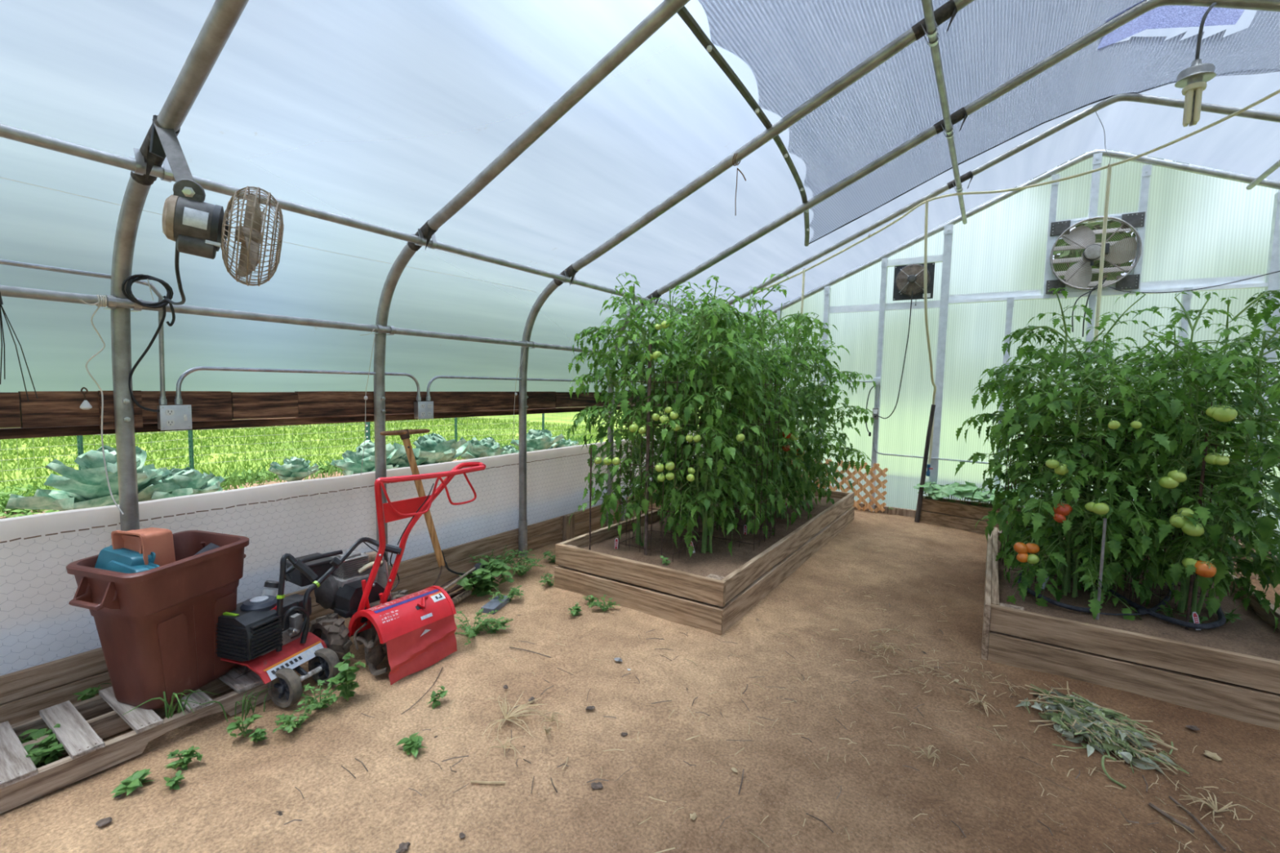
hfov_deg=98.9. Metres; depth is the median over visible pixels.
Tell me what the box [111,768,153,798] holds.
clump
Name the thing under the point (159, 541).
planter box
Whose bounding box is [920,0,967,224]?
pipe
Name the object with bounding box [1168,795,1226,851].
twig
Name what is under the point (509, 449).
plant
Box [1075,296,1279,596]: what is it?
plant
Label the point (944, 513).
planter bed
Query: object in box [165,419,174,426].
receptacle
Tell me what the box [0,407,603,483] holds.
wire fence
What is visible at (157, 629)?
waste bin
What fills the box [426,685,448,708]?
clump
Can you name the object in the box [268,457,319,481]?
plant
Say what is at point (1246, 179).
trim
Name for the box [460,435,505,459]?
plant
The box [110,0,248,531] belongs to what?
pipe
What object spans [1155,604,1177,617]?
clump
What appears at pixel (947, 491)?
seedling
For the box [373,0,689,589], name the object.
pipe
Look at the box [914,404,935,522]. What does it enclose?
support pole
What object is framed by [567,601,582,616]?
clump
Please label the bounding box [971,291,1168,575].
plant
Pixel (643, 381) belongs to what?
cage
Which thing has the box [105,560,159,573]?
planter box
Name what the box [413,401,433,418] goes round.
outlet box
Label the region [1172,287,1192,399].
trim
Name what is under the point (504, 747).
weed
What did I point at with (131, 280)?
cable coil
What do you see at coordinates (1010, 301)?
trim
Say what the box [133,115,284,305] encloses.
fan
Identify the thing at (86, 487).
plant
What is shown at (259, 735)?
clump
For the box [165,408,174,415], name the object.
receptacle
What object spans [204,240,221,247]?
label
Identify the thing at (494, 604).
stone slab
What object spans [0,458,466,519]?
soil
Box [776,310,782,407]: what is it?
trim
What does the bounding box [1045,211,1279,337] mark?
exhaust fan
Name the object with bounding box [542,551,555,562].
clump
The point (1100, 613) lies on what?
drip line
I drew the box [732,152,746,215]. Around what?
twine
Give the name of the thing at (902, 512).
trim
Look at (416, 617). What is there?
hood
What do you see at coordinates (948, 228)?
trim
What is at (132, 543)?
planter box
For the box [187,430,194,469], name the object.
fence post
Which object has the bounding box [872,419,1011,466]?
conduit
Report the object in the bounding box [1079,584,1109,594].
clump
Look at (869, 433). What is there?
cord
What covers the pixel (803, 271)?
tube
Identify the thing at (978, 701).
weed
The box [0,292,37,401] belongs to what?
wire hanger
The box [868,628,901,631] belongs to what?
twig
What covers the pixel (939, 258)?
trim
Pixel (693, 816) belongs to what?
pebble
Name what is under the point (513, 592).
clump
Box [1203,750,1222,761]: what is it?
pebble
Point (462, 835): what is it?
pebble
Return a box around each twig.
[400,666,443,715]
[470,780,505,783]
[509,646,551,657]
[737,768,743,794]
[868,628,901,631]
[1148,802,1194,833]
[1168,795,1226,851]
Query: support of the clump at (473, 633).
on the floor
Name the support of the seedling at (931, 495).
on the soil at (1233, 539)
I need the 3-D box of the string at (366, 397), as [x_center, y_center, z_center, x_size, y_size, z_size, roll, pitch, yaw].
[-1.667,-0.144,3.326,0.098,0.891,0.107,4,5,33]
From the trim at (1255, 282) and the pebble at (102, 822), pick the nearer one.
the pebble at (102, 822)
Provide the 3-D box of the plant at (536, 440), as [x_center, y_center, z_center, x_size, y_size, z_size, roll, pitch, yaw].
[-1.335,0.294,7.331,0.602,0.542,0.676,6,6,45]
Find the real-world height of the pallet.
0.111 m
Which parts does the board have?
pull knob, knob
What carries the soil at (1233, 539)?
in the planter bed at (944, 513)
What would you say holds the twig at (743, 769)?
on the floor
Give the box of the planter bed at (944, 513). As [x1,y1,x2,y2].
[919,495,1272,579]
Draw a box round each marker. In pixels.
[614,537,617,548]
[743,524,746,534]
[1041,574,1048,589]
[1191,612,1200,630]
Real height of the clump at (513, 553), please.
0.176 m
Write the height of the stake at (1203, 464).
1.073 m
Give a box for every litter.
[318,528,1279,852]
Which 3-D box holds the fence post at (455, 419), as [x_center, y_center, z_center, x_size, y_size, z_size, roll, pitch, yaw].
[-2.941,-0.044,8.770,0.044,1.030,0.039,2,5,15]
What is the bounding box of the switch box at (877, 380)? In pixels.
[873,377,880,386]
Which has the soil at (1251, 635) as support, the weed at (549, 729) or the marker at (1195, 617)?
the marker at (1195, 617)
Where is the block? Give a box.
[194,542,219,555]
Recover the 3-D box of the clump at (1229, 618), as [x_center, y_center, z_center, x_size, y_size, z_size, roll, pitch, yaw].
[3.234,1.051,2.992,0.077,0.066,0.121,4,5,33]
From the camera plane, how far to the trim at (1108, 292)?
5.34 m
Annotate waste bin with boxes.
[66,529,248,709]
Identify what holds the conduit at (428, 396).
attached to the board
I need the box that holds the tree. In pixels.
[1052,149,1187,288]
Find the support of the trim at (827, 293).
attached to the wall at (1198, 226)
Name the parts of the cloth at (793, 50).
edge cord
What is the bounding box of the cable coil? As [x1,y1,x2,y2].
[121,274,175,412]
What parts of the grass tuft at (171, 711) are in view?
blade, blade, blade, blade, blade, blade, blade, blade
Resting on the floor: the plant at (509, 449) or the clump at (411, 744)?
the clump at (411, 744)
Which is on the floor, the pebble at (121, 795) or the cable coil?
the pebble at (121, 795)
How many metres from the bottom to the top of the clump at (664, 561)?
0.071 m
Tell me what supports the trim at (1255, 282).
attached to the wall at (1198, 226)
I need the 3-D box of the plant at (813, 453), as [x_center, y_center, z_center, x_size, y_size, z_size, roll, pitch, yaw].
[1.308,-0.087,5.098,1.116,2.078,1.192,-1,5,-30]
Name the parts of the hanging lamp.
bulb frame, lamp shade, stem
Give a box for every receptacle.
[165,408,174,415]
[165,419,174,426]
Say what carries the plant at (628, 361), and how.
on the soil at (720, 562)
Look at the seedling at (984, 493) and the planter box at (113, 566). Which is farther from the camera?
the seedling at (984, 493)
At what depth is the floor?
2.20 m
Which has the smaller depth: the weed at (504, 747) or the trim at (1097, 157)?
the weed at (504, 747)
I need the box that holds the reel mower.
[380,428,484,604]
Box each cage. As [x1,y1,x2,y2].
[618,374,707,562]
[698,377,780,551]
[1000,400,1108,585]
[1093,400,1226,606]
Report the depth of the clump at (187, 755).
2.03 m
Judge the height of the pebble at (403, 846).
0.014 m
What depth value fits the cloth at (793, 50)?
3.38 m
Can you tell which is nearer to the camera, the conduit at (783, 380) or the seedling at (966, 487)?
the seedling at (966, 487)
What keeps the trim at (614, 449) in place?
attached to the wall at (41, 524)
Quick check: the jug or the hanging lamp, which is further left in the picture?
the jug
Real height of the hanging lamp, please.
0.777 m
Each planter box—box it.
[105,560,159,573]
[111,527,175,566]
[111,534,142,554]
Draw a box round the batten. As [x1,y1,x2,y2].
[676,5,809,246]
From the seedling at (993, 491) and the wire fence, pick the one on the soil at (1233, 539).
the seedling at (993, 491)
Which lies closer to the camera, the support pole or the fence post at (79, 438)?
the fence post at (79, 438)
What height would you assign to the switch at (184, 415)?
0.032 m
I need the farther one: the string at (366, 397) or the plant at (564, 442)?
the plant at (564, 442)
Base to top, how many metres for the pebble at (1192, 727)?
0.014 m
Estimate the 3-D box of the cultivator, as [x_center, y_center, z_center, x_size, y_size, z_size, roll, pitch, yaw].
[-1.622,0.892,2.714,0.557,0.641,0.754,3,5,17]
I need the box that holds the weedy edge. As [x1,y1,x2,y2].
[0,433,595,518]
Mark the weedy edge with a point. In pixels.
(265, 476)
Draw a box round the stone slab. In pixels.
[480,595,510,614]
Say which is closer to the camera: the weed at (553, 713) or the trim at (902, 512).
the weed at (553, 713)
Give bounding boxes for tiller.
[286,462,485,684]
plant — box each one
[4,444,187,511]
[137,466,226,502]
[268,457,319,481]
[330,440,406,475]
[386,453,439,467]
[392,432,472,465]
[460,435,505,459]
[499,444,519,455]
[510,429,564,452]
[550,437,578,448]
[566,271,730,544]
[620,275,789,557]
[631,281,737,535]
[679,284,784,510]
[701,273,823,538]
[709,324,799,505]
[729,302,858,524]
[764,327,875,505]
[955,287,1213,620]
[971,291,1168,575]
[1063,289,1279,632]
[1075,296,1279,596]
[1194,410,1279,524]
[1204,443,1279,542]
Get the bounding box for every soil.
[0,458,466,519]
[581,491,840,577]
[964,503,1240,543]
[997,540,1279,661]
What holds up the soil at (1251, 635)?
in the raised bed at (1005, 626)
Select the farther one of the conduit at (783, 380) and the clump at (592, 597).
the conduit at (783, 380)
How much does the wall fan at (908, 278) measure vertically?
1.755 m
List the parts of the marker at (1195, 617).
red panel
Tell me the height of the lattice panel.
0.584 m
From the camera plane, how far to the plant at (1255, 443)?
4.58 m
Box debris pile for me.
[1015,680,1189,788]
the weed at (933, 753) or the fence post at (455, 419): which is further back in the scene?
the fence post at (455, 419)
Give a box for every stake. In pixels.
[588,447,591,550]
[644,342,652,555]
[1095,518,1106,619]
[1184,433,1208,630]
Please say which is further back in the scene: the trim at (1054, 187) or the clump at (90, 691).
the trim at (1054, 187)
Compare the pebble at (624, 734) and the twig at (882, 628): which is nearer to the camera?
the pebble at (624, 734)
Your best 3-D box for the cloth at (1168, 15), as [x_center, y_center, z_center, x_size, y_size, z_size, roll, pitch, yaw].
[3.229,-2.489,3.348,0.640,0.150,0.420,4,5,33]
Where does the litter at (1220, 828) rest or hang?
on the floor
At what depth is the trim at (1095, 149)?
6.02 m
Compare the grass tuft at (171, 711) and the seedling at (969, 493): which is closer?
the grass tuft at (171, 711)
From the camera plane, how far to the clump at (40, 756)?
2.00 m
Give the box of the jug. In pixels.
[94,545,155,569]
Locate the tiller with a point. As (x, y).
(416, 630)
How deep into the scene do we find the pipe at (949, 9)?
3.51 m
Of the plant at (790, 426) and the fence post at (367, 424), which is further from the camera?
the fence post at (367, 424)
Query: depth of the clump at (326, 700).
2.42 m
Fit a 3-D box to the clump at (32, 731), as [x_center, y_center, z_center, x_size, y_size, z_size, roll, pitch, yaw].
[-2.309,1.211,2.086,0.190,0.095,0.130,-3,6,-43]
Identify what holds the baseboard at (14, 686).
attached to the wall at (41, 524)
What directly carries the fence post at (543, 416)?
on the lawn at (562, 417)
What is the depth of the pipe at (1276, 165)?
4.46 m
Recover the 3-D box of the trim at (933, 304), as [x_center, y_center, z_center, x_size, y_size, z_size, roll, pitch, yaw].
[2.830,-1.394,6.406,1.200,0.080,0.030,4,5,33]
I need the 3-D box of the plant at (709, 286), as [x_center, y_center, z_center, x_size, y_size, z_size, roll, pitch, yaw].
[0.808,-0.200,5.207,1.118,2.223,1.124,4,5,33]
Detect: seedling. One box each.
[912,481,941,499]
[923,484,944,500]
[931,484,967,502]
[946,480,987,503]
[960,485,991,506]
[965,488,995,507]
[977,490,999,509]
[989,487,1020,506]
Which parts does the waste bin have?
handle, panel, handle, panel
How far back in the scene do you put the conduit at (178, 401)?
2.91 m
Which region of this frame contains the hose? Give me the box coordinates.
[1017,569,1226,629]
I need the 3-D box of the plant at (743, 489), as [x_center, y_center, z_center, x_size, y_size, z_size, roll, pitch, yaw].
[0.496,-0.060,3.962,1.100,2.039,1.083,3,5,18]
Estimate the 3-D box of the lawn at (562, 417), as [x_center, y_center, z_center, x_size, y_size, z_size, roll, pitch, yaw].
[5.395,0.760,8.484,120.000,0.434,100.000,4,5,33]
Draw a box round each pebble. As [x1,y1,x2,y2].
[95,817,111,826]
[114,792,124,799]
[395,842,410,852]
[458,832,465,838]
[585,706,595,710]
[591,782,603,789]
[613,657,622,662]
[620,732,627,737]
[689,812,697,820]
[731,767,737,773]
[1185,725,1199,730]
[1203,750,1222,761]
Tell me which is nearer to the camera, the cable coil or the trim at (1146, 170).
the cable coil
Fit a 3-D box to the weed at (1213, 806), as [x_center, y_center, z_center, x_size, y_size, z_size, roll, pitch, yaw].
[2.008,1.329,1.918,0.212,0.033,0.135,0,5,-17]
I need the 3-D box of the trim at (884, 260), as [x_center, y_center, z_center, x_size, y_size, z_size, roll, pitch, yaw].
[2.803,-0.465,6.446,0.063,2.960,0.090,4,5,33]
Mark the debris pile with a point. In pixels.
(1075, 716)
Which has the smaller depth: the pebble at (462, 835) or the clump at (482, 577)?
the pebble at (462, 835)
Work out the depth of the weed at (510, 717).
2.37 m
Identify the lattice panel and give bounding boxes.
[791,458,888,512]
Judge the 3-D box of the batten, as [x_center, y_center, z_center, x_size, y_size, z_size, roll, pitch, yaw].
[0.162,-1.660,2.431,0.288,0.217,6.428,4,5,29]
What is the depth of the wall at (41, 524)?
3.02 m
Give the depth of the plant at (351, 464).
5.16 m
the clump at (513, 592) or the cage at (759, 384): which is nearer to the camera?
the clump at (513, 592)
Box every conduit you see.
[0,258,167,404]
[174,366,421,404]
[426,375,643,400]
[778,379,872,382]
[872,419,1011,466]
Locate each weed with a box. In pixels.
[481,690,551,738]
[486,735,525,755]
[537,712,564,728]
[542,725,554,735]
[912,745,940,760]
[964,689,999,715]
[1178,790,1256,824]
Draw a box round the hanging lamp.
[1174,2,1216,126]
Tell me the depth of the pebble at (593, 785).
1.97 m
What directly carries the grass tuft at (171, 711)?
on the pallet
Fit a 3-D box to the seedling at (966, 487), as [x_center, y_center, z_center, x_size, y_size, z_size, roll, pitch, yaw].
[3.548,0.751,5.778,0.376,0.262,0.274,-1,5,-25]
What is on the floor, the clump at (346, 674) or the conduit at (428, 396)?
the clump at (346, 674)
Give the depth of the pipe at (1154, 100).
4.58 m
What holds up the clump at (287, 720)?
on the floor
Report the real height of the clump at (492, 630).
0.083 m
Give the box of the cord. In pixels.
[865,386,874,436]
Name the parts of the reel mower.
fork arm, reel blade, reel blade, fork arm, tie rod, reel blade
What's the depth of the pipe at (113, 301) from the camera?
2.77 m
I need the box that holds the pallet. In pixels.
[0,663,271,813]
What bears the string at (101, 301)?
hanging from the pipe at (113, 301)
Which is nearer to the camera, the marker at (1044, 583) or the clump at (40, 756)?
the clump at (40, 756)
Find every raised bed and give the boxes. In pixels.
[554,489,854,635]
[981,527,1279,730]
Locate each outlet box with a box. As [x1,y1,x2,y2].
[156,404,191,430]
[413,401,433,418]
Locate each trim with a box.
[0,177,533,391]
[0,448,614,542]
[713,149,1279,431]
[767,149,1269,312]
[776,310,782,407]
[816,286,831,488]
[829,300,940,313]
[854,502,1278,559]
[868,257,888,511]
[887,254,942,266]
[928,223,953,496]
[948,288,1043,304]
[993,297,1014,491]
[1042,173,1059,299]
[1048,211,1138,299]
[1073,294,1097,500]
[1087,152,1102,222]
[1131,164,1151,294]
[1138,274,1268,294]
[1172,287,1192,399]
[1248,190,1279,534]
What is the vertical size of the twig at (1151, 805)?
0.011 m
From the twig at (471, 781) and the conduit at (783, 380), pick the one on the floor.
the twig at (471, 781)
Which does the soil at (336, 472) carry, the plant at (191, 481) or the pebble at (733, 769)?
the plant at (191, 481)
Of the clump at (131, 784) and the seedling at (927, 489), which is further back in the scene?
the seedling at (927, 489)
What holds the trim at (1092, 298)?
attached to the wall at (1198, 226)
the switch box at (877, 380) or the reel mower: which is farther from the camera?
the switch box at (877, 380)
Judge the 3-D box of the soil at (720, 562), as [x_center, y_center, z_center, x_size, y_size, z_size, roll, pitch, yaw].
[0.883,0.866,5.020,1.240,0.054,3.415,4,5,33]
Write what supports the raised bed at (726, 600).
on the floor
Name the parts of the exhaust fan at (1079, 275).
corner plate, corner plate, blade, blade, cord, motor, second cord, blade, corner plate, corner plate, fan cord, long cord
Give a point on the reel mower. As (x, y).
(456, 597)
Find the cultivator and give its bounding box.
[215,537,401,707]
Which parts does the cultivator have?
throttle knob, handle knob, throttle lever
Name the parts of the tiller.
air cleaner lid, frame rail, fuel tank, gear rod, handle plate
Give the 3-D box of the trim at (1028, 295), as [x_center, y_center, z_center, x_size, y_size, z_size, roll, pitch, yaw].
[3.745,-1.371,5.795,0.840,0.095,0.065,4,5,33]
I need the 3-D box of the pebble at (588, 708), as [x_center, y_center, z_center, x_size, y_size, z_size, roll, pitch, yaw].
[-0.223,1.261,2.451,0.043,0.014,0.030,0,5,-16]
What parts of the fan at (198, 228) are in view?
arm, power cord, motor, blade, blade, blade, blade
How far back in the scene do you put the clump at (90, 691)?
2.33 m
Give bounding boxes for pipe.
[0,123,750,328]
[0,284,631,355]
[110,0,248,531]
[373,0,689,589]
[518,0,973,556]
[606,0,1279,526]
[668,93,1279,504]
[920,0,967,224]
[1245,159,1279,190]
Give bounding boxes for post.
[76,435,83,470]
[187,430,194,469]
[365,422,370,439]
[454,417,457,441]
[542,413,544,429]
[562,513,574,541]
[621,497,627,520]
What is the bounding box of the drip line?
[1089,611,1148,615]
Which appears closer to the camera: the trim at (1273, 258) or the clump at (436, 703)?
the clump at (436, 703)
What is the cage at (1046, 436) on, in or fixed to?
on the soil at (1251, 635)
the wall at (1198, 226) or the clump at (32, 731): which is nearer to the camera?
the clump at (32, 731)
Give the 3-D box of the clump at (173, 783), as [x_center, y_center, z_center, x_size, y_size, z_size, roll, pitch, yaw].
[-1.647,1.260,1.941,0.075,0.046,0.062,4,5,33]
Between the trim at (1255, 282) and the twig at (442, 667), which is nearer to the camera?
the twig at (442, 667)
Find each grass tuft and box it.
[121,689,221,719]
[198,687,271,721]
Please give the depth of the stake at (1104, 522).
2.97 m
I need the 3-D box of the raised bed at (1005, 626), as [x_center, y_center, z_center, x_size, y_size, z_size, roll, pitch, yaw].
[3.021,1.118,3.508,1.372,0.323,2.082,4,5,33]
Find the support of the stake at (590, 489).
on the soil at (720, 562)
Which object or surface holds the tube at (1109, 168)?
hanging from the tube at (1277, 91)
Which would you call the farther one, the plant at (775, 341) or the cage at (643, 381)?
the plant at (775, 341)
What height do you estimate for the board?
0.213 m
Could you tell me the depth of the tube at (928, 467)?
5.32 m
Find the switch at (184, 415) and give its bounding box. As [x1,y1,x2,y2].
[183,413,186,421]
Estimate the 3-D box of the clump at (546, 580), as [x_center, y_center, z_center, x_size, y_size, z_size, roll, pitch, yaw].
[-0.674,1.110,3.919,0.133,0.083,0.183,4,5,33]
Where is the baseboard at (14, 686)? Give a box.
[0,484,680,724]
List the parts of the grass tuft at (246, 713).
blade, blade, blade, blade, blade, blade, blade, blade, blade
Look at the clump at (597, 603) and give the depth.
3.54 m
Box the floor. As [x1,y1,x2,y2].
[0,510,1279,852]
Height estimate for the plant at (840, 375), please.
1.996 m
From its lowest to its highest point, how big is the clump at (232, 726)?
0.084 m
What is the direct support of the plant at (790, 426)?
on the soil at (720, 562)
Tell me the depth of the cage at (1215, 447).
3.25 m
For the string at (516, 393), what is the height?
0.756 m
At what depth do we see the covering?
2.67 m
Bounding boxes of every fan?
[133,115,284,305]
[876,262,934,418]
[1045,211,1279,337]
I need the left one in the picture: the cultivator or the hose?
the cultivator
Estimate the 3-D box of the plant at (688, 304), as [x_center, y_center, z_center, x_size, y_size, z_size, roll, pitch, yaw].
[0.404,-0.114,4.713,0.973,2.284,1.177,-1,5,-29]
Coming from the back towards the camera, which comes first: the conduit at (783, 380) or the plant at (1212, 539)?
the conduit at (783, 380)
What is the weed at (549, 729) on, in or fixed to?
on the floor
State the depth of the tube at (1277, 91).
4.48 m
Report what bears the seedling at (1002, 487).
on the soil at (1233, 539)
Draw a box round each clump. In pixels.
[18,728,39,743]
[23,724,66,768]
[72,683,110,701]
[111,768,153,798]
[164,746,202,770]
[164,770,185,790]
[226,714,262,737]
[247,728,267,742]
[272,703,321,733]
[292,680,347,714]
[326,652,365,701]
[395,732,426,757]
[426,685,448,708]
[453,608,507,644]
[456,558,514,596]
[467,616,513,633]
[468,545,535,567]
[487,583,523,603]
[502,553,546,577]
[537,573,554,586]
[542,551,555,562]
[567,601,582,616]
[582,595,596,604]
[587,594,619,611]
[660,555,671,565]
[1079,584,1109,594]
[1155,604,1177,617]
[1177,613,1208,623]
[1223,611,1241,622]
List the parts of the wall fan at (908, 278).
fan cord, blade, blade, blade, blade, blade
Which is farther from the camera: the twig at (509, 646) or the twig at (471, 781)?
the twig at (509, 646)
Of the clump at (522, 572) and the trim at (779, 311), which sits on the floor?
the clump at (522, 572)
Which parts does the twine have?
cord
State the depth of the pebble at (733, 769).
2.07 m
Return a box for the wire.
[0,441,701,673]
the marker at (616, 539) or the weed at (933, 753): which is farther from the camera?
the marker at (616, 539)
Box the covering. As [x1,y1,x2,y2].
[0,0,1279,392]
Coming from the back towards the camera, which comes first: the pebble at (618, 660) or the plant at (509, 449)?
the plant at (509, 449)
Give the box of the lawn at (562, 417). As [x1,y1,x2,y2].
[0,405,700,511]
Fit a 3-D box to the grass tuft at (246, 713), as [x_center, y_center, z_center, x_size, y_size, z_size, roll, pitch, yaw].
[-1.677,1.185,2.310,0.158,0.116,0.246,4,5,33]
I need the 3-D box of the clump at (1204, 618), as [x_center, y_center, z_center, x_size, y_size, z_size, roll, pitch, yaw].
[3.001,1.049,2.974,0.121,0.063,0.110,-2,5,-35]
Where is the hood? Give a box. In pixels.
[347,585,456,644]
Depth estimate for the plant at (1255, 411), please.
4.63 m
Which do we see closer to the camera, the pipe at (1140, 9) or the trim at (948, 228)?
the pipe at (1140, 9)
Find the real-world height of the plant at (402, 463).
0.463 m
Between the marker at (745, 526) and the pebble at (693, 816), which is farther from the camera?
the marker at (745, 526)
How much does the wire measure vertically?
0.602 m
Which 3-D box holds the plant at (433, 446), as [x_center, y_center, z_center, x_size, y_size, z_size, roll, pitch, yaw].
[-2.184,0.360,5.930,0.670,0.587,0.812,5,5,37]
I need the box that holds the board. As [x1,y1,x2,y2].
[0,386,675,439]
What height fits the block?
0.158 m
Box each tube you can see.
[755,88,1279,294]
[795,270,804,354]
[924,201,936,476]
[1093,166,1111,359]
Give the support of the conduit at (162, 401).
attached to the board
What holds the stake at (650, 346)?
on the soil at (720, 562)
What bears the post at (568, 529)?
on the floor
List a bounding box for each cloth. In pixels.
[697,0,1279,244]
[1097,0,1244,48]
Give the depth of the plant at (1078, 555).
3.21 m
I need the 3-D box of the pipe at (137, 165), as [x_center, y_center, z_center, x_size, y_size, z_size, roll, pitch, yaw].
[-1.414,-1.052,2.846,0.075,0.092,10.550,4,5,33]
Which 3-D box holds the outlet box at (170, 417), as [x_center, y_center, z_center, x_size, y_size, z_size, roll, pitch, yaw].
[-2.197,-0.044,2.588,0.068,0.116,0.118,4,5,33]
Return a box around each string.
[80,294,124,515]
[360,328,375,475]
[513,346,525,422]
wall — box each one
[0,431,705,675]
[722,156,1279,555]

